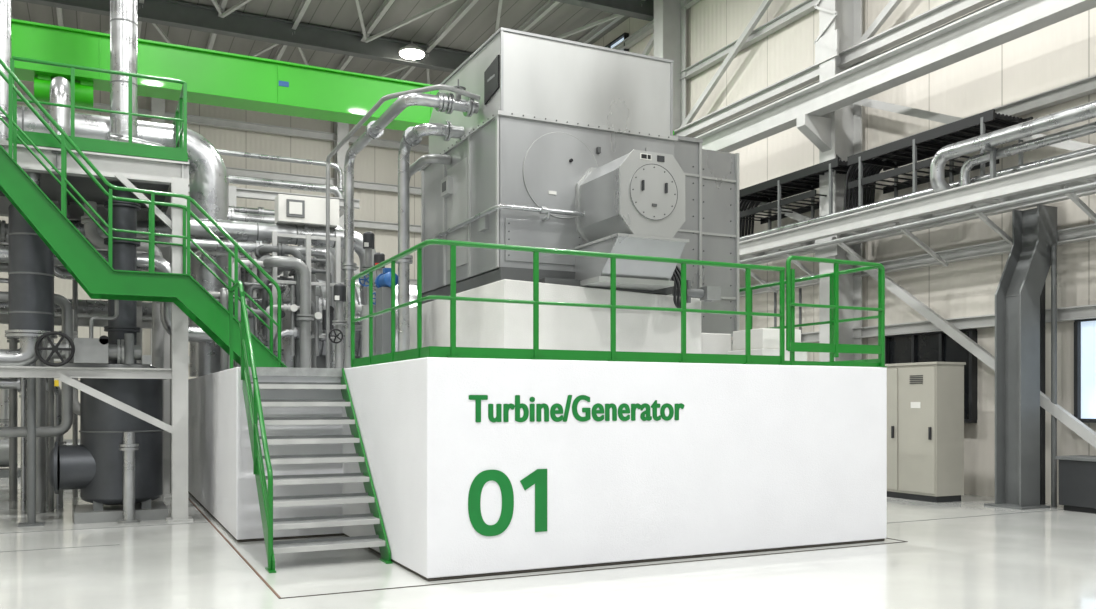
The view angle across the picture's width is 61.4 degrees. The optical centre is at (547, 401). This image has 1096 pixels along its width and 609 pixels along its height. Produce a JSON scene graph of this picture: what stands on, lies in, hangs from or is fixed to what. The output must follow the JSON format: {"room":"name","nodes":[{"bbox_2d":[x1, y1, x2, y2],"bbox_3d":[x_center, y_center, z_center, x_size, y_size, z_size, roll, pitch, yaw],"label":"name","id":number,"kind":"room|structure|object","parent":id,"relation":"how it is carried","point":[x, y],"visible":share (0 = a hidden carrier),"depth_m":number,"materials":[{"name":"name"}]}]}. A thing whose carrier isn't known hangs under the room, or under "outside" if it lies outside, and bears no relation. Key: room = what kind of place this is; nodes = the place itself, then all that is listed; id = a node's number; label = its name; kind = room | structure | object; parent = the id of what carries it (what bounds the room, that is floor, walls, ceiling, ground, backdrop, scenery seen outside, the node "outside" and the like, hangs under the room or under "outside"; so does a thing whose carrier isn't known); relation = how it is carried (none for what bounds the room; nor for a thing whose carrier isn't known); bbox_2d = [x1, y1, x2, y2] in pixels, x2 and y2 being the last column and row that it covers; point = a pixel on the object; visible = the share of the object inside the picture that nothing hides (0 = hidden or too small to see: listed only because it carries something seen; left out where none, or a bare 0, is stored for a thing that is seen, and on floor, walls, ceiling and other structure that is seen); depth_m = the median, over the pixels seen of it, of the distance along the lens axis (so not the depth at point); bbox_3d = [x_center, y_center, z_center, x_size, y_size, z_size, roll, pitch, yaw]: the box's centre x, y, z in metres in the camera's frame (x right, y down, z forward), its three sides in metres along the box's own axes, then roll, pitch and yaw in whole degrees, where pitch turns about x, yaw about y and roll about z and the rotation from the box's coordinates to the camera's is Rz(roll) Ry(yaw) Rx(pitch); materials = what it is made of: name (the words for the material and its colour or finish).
{"room":"power station hall","nodes":[
{"label":"power station hall","id":0,"kind":"room"},
{"bbox_2d":[0,80,428,453],"bbox_3d":[-13.805,-4.650,30.148,25.500,12.500,0.300,0,0,-26],"label":"wall","id":1,"kind":"structure","parent":0,"point":[371,164],"depth_m":32.28,"materials":[{"name":"white paint"}]},
{"bbox_2d":[11,0,628,84],"bbox_3d":[-5.069,-11.000,12.157,26.100,0.200,40.300,0,0,-26],"label":"ceiling","id":2,"kind":"structure","parent":0,"point":[478,24],"depth_m":26.51,"materials":[{"name":"grey metal"}]},
{"bbox_2d":[11,0,653,83],"bbox_3d":[-5.004,-10.565,12.022,25.500,0.630,40.000,0,0,-26],"label":"roof truss","id":3,"kind":"object","parent":2,"relation":"attached to","point":[217,20],"visible":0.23,"depth_m":25.97,"materials":[{"name":"grey metal"}]},
{"bbox_2d":[0,0,375,436],"bbox_3d":[-6.150,-4.871,14.440,6.750,10.758,3.649,0,0,-26],"label":"piping","id":4,"kind":"object","parent":3,"relation":"hanging from","point":[208,176],"visible":0.55,"depth_m":13.70,"materials":[{"name":"metal"}]},
{"bbox_2d":[399,41,424,59],"bbox_3d":[-4.022,-10.460,27.284,0.760,0.420,0.760,0,0,-26],"label":"lamp","id":5,"kind":"object","parent":3,"relation":"hanging from","point":[411,51],"visible":1,"depth_m":27.13,"materials":[{"name":"metal"}]},
{"bbox_2d":[362,232,384,270],"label":"control valve","id":6,"kind":"object","parent":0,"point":[368,237],"depth_m":13.77,"materials":[{"name":"metal"}]},
{"bbox_2d":[0,453,1095,608],"bbox_3d":[-5.069,1.750,12.157,26.100,0.300,40.300,0,0,-26],"label":"floor","id":7,"kind":"structure","parent":0,"point":[1043,559],"depth_m":8.61,"materials":[{"name":"white concrete"}]},
{"bbox_2d":[0,377,20,477],"bbox_3d":[-12.156,0.351,19.999,1.400,2.498,1.400,0,0,-26],"label":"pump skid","id":8,"kind":"object","parent":7,"relation":"on","point":[4,393],"visible":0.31,"depth_m":19.79,"materials":[{"name":"grey metal"}]},
{"bbox_2d":[0,171,57,526],"bbox_3d":[-7.400,-0.825,11.692,2.100,4.850,0.600,0,0,-26],"label":"vessel","id":9,"kind":"object","parent":7,"relation":"on","point":[31,276],"visible":0.69,"depth_m":11.84,"materials":[{"name":"grey metal"}]},
{"bbox_2d":[63,439,79,444],"bbox_3d":[-11.193,0.351,22.134,1.400,2.498,1.400,0,0,-26],"label":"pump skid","id":10,"kind":"object","parent":7,"relation":"on","point":[69,441],"visible":0.02,"depth_m":21.66,"materials":[{"name":"grey metal"}]},
{"bbox_2d":[0,201,166,512],"bbox_3d":[-7.821,-0.650,13.780,3.839,4.500,1.972,0,0,-26],"label":"piping","id":11,"kind":"object","parent":7,"relation":"on","point":[48,396],"visible":0.23,"depth_m":13.65,"materials":[{"name":"metal"}]},
{"bbox_2d":[0,56,192,522],"bbox_3d":[-8.825,-1.396,12.601,7.130,5.993,4.020,0,0,-26],"label":"platform","id":12,"kind":"object","parent":7,"relation":"on","point":[149,167],"visible":0.79,"depth_m":12.35,"materials":[{"name":"metal"}]},
{"bbox_2d":[35,300,151,385],"bbox_3d":[-5.864,-0.800,11.960,1.342,1.200,0.700,0,0,-26],"label":"valve","id":13,"kind":"object","parent":12,"relation":"on","point":[84,352],"visible":0.99,"depth_m":11.89,"materials":[{"name":"grey metal"}]},
{"bbox_2d":[47,181,167,523],"bbox_3d":[-6.045,-0.700,12.689,1.470,4.600,1.390,0,0,-26],"label":"tank","id":14,"kind":"object","parent":7,"relation":"on","point":[116,466],"visible":0.81,"depth_m":12.41,"materials":[{"name":"grey metal"}]},
{"bbox_2d":[0,149,359,499],"bbox_3d":[-8.618,-1.639,16.146,10.600,6.478,2.183,0,0,-26],"label":"pipes","id":15,"kind":"object","parent":7,"relation":"on","point":[84,310],"visible":0.11,"depth_m":16.76,"materials":[{"name":"metal"}]},
{"bbox_2d":[17,93,428,363],"bbox_3d":[-13.574,-4.650,29.671,25.500,12.500,0.540,0,0,-26],"label":"steel frame","id":16,"kind":"object","parent":7,"relation":"on","point":[341,130],"visible":0.02,"depth_m":32.33,"materials":[{"name":"grey metal"}]},
{"bbox_2d":[229,281,392,572],"bbox_3d":[-2.731,0.098,10.243,1.185,3.004,3.015,0,0,-26],"label":"stairs","id":17,"kind":"structure","parent":7,"relation":"on","point":[254,404],"depth_m":9.74,"materials":[{"name":"metal"}]},
{"bbox_2d":[0,498,1063,598],"bbox_3d":[-3.020,1.597,12.797,17.787,0.006,13.631,0,0,-43],"label":"trim","id":18,"kind":"structure","parent":7,"relation":"on","point":[210,522],"depth_m":9.35,"materials":[{"name":"grey metal"}]},
{"bbox_2d":[188,357,886,580],"bbox_3d":[-1.569,0.600,14.162,6.750,2.000,11.150,0,0,-26],"label":"platform","id":19,"kind":"object","parent":7,"relation":"on","point":[756,457],"visible":0.83,"depth_m":9.41,"materials":[{"name":"white paint"}]},
{"bbox_2d":[0,58,286,366],"bbox_3d":[-5.638,-2.534,11.616,4.607,4.278,0.724,0,0,-26],"label":"stairs","id":20,"kind":"structure","parent":19,"relation":"on","point":[97,277],"depth_m":11.60,"materials":[{"name":"green metal"}]},
{"bbox_2d":[233,288,240,322],"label":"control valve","id":21,"kind":"object","parent":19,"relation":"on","point":[239,303],"depth_m":13.24,"materials":[{"name":"metal"}]},
{"bbox_2d":[195,243,362,367],"bbox_3d":[-4.043,-1.414,14.409,2.738,2.027,1.865,0,0,-29],"label":"piping","id":22,"kind":"object","parent":19,"relation":"on","point":[304,357],"visible":0.56,"depth_m":13.78,"materials":[{"name":"metal"}]},
{"bbox_2d":[272,194,340,367],"bbox_3d":[-3.763,-1.820,14.348,1.135,2.840,1.100,0,0,-26],"label":"rack","id":23,"kind":"object","parent":19,"relation":"on","point":[293,210],"visible":0.73,"depth_m":14.20,"materials":[{"name":"metal"}]},
{"bbox_2d":[328,283,346,367],"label":"control valve","id":24,"kind":"object","parent":19,"relation":"on","point":[339,322],"depth_m":12.78,"materials":[{"name":"metal"}]},
{"bbox_2d":[277,246,416,367],"bbox_3d":[-3.346,-1.600,16.162,2.700,2.400,1.632,0,0,-26],"label":"piping","id":25,"kind":"object","parent":19,"relation":"on","point":[287,357],"visible":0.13,"depth_m":15.41,"materials":[{"name":"metal"}]},
{"bbox_2d":[359,274,376,304],"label":"control valve","id":26,"kind":"object","parent":19,"relation":"on","point":[366,278],"depth_m":13.77,"materials":[{"name":"metal"}]},
{"bbox_2d":[362,268,397,357],"bbox_3d":[-2.215,-1.080,12.321,0.306,1.360,0.765,0,0,-38],"label":"motor","id":27,"kind":"object","parent":19,"relation":"on","point":[381,323],"visible":0.62,"depth_m":12.10,"materials":[{"name":"grey metal"}]},
{"bbox_2d":[326,79,479,368],"bbox_3d":[-2.078,-2.111,12.442,0.990,3.422,3.860,0,0,-26],"label":"piping","id":28,"kind":"object","parent":19,"relation":"on","point":[446,103],"visible":0.98,"depth_m":11.92,"materials":[{"name":"metal"}]},
{"bbox_2d":[468,469,546,535],"bbox_3d":[-0.366,0.925,8.543,0.795,0.610,0.010,0,0,-26],"label":"number lettering","id":29,"kind":"object","parent":19,"relation":"attached to","point":[538,477],"visible":1,"depth_m":8.52},
{"bbox_2d":[409,279,730,353],"bbox_3d":[0.315,-0.875,12.492,3.520,0.950,3.600,0,0,-26],"label":"pedestal","id":30,"kind":"object","parent":19,"relation":"on","point":[478,324],"depth_m":10.73,"materials":[{"name":"white paint"}]},
{"bbox_2d":[469,395,684,421],"bbox_3d":[0.335,0.060,8.884,2.343,0.256,0.007,0,0,-26],"label":"lettering","id":31,"kind":"object","parent":19,"relation":"attached to","point":[477,398],"depth_m":8.84},
{"bbox_2d":[419,27,738,336],"bbox_3d":[0.731,-2.565,12.030,3.894,3.329,3.894,0,0,-26],"label":"generator","id":32,"kind":"object","parent":19,"relation":"on","point":[568,145],"visible":0.92,"depth_m":10.79,"materials":[{"name":"paint"}]},
{"bbox_2d":[351,239,886,367],"bbox_3d":[-0.144,-0.998,12.654,5.525,1.195,7.199,0,0,-26],"label":"railing","id":33,"kind":"object","parent":19,"relation":"on","point":[834,348],"visible":0.8,"depth_m":9.47,"materials":[{"name":"green metal"}]},
{"bbox_2d":[727,328,806,360],"bbox_3d":[2.751,-0.650,11.619,0.700,0.500,0.700,0,0,-26],"label":"plinth","id":34,"kind":"object","parent":19,"relation":"on","point":[764,341],"visible":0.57,"depth_m":11.33,"materials":[{"name":"concrete"}]},
{"bbox_2d":[612,0,1095,447],"bbox_3d":[5.554,-4.661,17.704,1.460,12.522,39.000,0,0,-26],"label":"steel frame","id":35,"kind":"object","parent":7,"relation":"on","point":[828,111],"visible":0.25,"depth_m":17.58,"materials":[{"name":"grey metal"}]},
{"bbox_2d":[11,19,673,134],"bbox_3d":[-7.875,-5.535,17.076,23.750,1.670,2.800,0,0,-26],"label":"crane","id":36,"kind":"object","parent":35,"relation":"on","point":[212,77],"visible":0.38,"depth_m":16.85,"materials":[{"name":"metal"}]},
{"bbox_2d":[739,100,1095,293],"bbox_3d":[5.640,-3.191,17.190,1.564,1.635,34.000,0,0,-26],"label":"pipes","id":37,"kind":"object","parent":35,"relation":"attached to","point":[1070,175],"visible":0.62,"depth_m":14.35,"materials":[{"name":"metal"}]},
{"bbox_2d":[739,157,857,236],"bbox_3d":[4.989,-3.920,18.836,0.920,1.200,3.530,0,0,-26],"label":"cable tray","id":38,"kind":"object","parent":37,"relation":"on","point":[806,179],"visible":0.8,"depth_m":18.86,"materials":[{"name":"grey metal"}]},
{"bbox_2d":[843,109,1032,211],"bbox_3d":[6.485,-3.895,15.755,0.920,1.150,3.280,0,0,-26],"label":"cable tray","id":39,"kind":"object","parent":37,"relation":"on","point":[868,164],"visible":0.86,"depth_m":15.89,"materials":[{"name":"grey metal"}]},
{"bbox_2d":[774,254,1008,341],"bbox_3d":[6.242,-0.400,17.594,0.060,4.000,5.860,0,0,-26],"label":"conduit","id":40,"kind":"object","parent":7,"relation":"on","point":[800,289],"visible":0.2,"depth_m":19.47,"materials":[{"name":"grey metal"}]},
{"bbox_2d":[885,362,965,502],"bbox_3d":[5.917,0.480,15.791,0.700,2.240,2.340,0,0,-26],"label":"tall cabinet","id":41,"kind":"object","parent":7,"relation":"on","point":[925,400],"visible":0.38,"depth_m":14.87,"materials":[{"name":"metal"}]},
{"bbox_2d":[984,204,1056,509],"bbox_3d":[7.309,-0.700,14.193,0.950,4.600,0.650,0,0,-26],"label":"support column","id":42,"kind":"structure","parent":7,"relation":"on","point":[1020,292],"depth_m":14.10,"materials":[{"name":"grey metal"}]},
{"bbox_2d":[1055,455,1095,513],"bbox_3d":[8.114,1.200,13.167,0.600,0.800,1.460,0,0,-26],"label":"cabinet","id":43,"kind":"object","parent":7,"relation":"on","point":[1077,473],"visible":1,"depth_m":13.41,"materials":[{"name":"metal"}]},
{"bbox_2d":[592,0,1095,503],"bbox_3d":[6.601,-4.650,17.657,0.300,12.500,40.000,0,0,-26],"label":"wall","id":44,"kind":"structure","parent":0,"point":[1061,53],"depth_m":16.56,"materials":[{"name":"white paint"}]},
{"bbox_2d":[605,32,628,51],"bbox_3d":[1.816,-10.150,27.006,0.140,0.620,1.920,0,0,-26],"label":"ceiling light","id":45,"kind":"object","parent":44,"relation":"in","point":[624,35],"depth_m":26.48,"materials":[{"name":"metal"}]},
{"bbox_2d":[885,327,976,422],"bbox_3d":[6.850,-0.460,16.639,0.140,1.640,1.970,0,0,-26],"label":"window","id":46,"kind":"structure","parent":44,"relation":"in","point":[938,346],"depth_m":16.33,"materials":[{"name":"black glass"}]},
{"bbox_2d":[1074,316,1095,422],"bbox_3d":[8.357,-0.485,13.535,0.140,1.590,1.270,0,0,-26],"label":"window","id":47,"kind":"structure","parent":44,"relation":"in","point":[1084,329],"depth_m":13.99,"materials":[{"name":"glass"}]}
]}

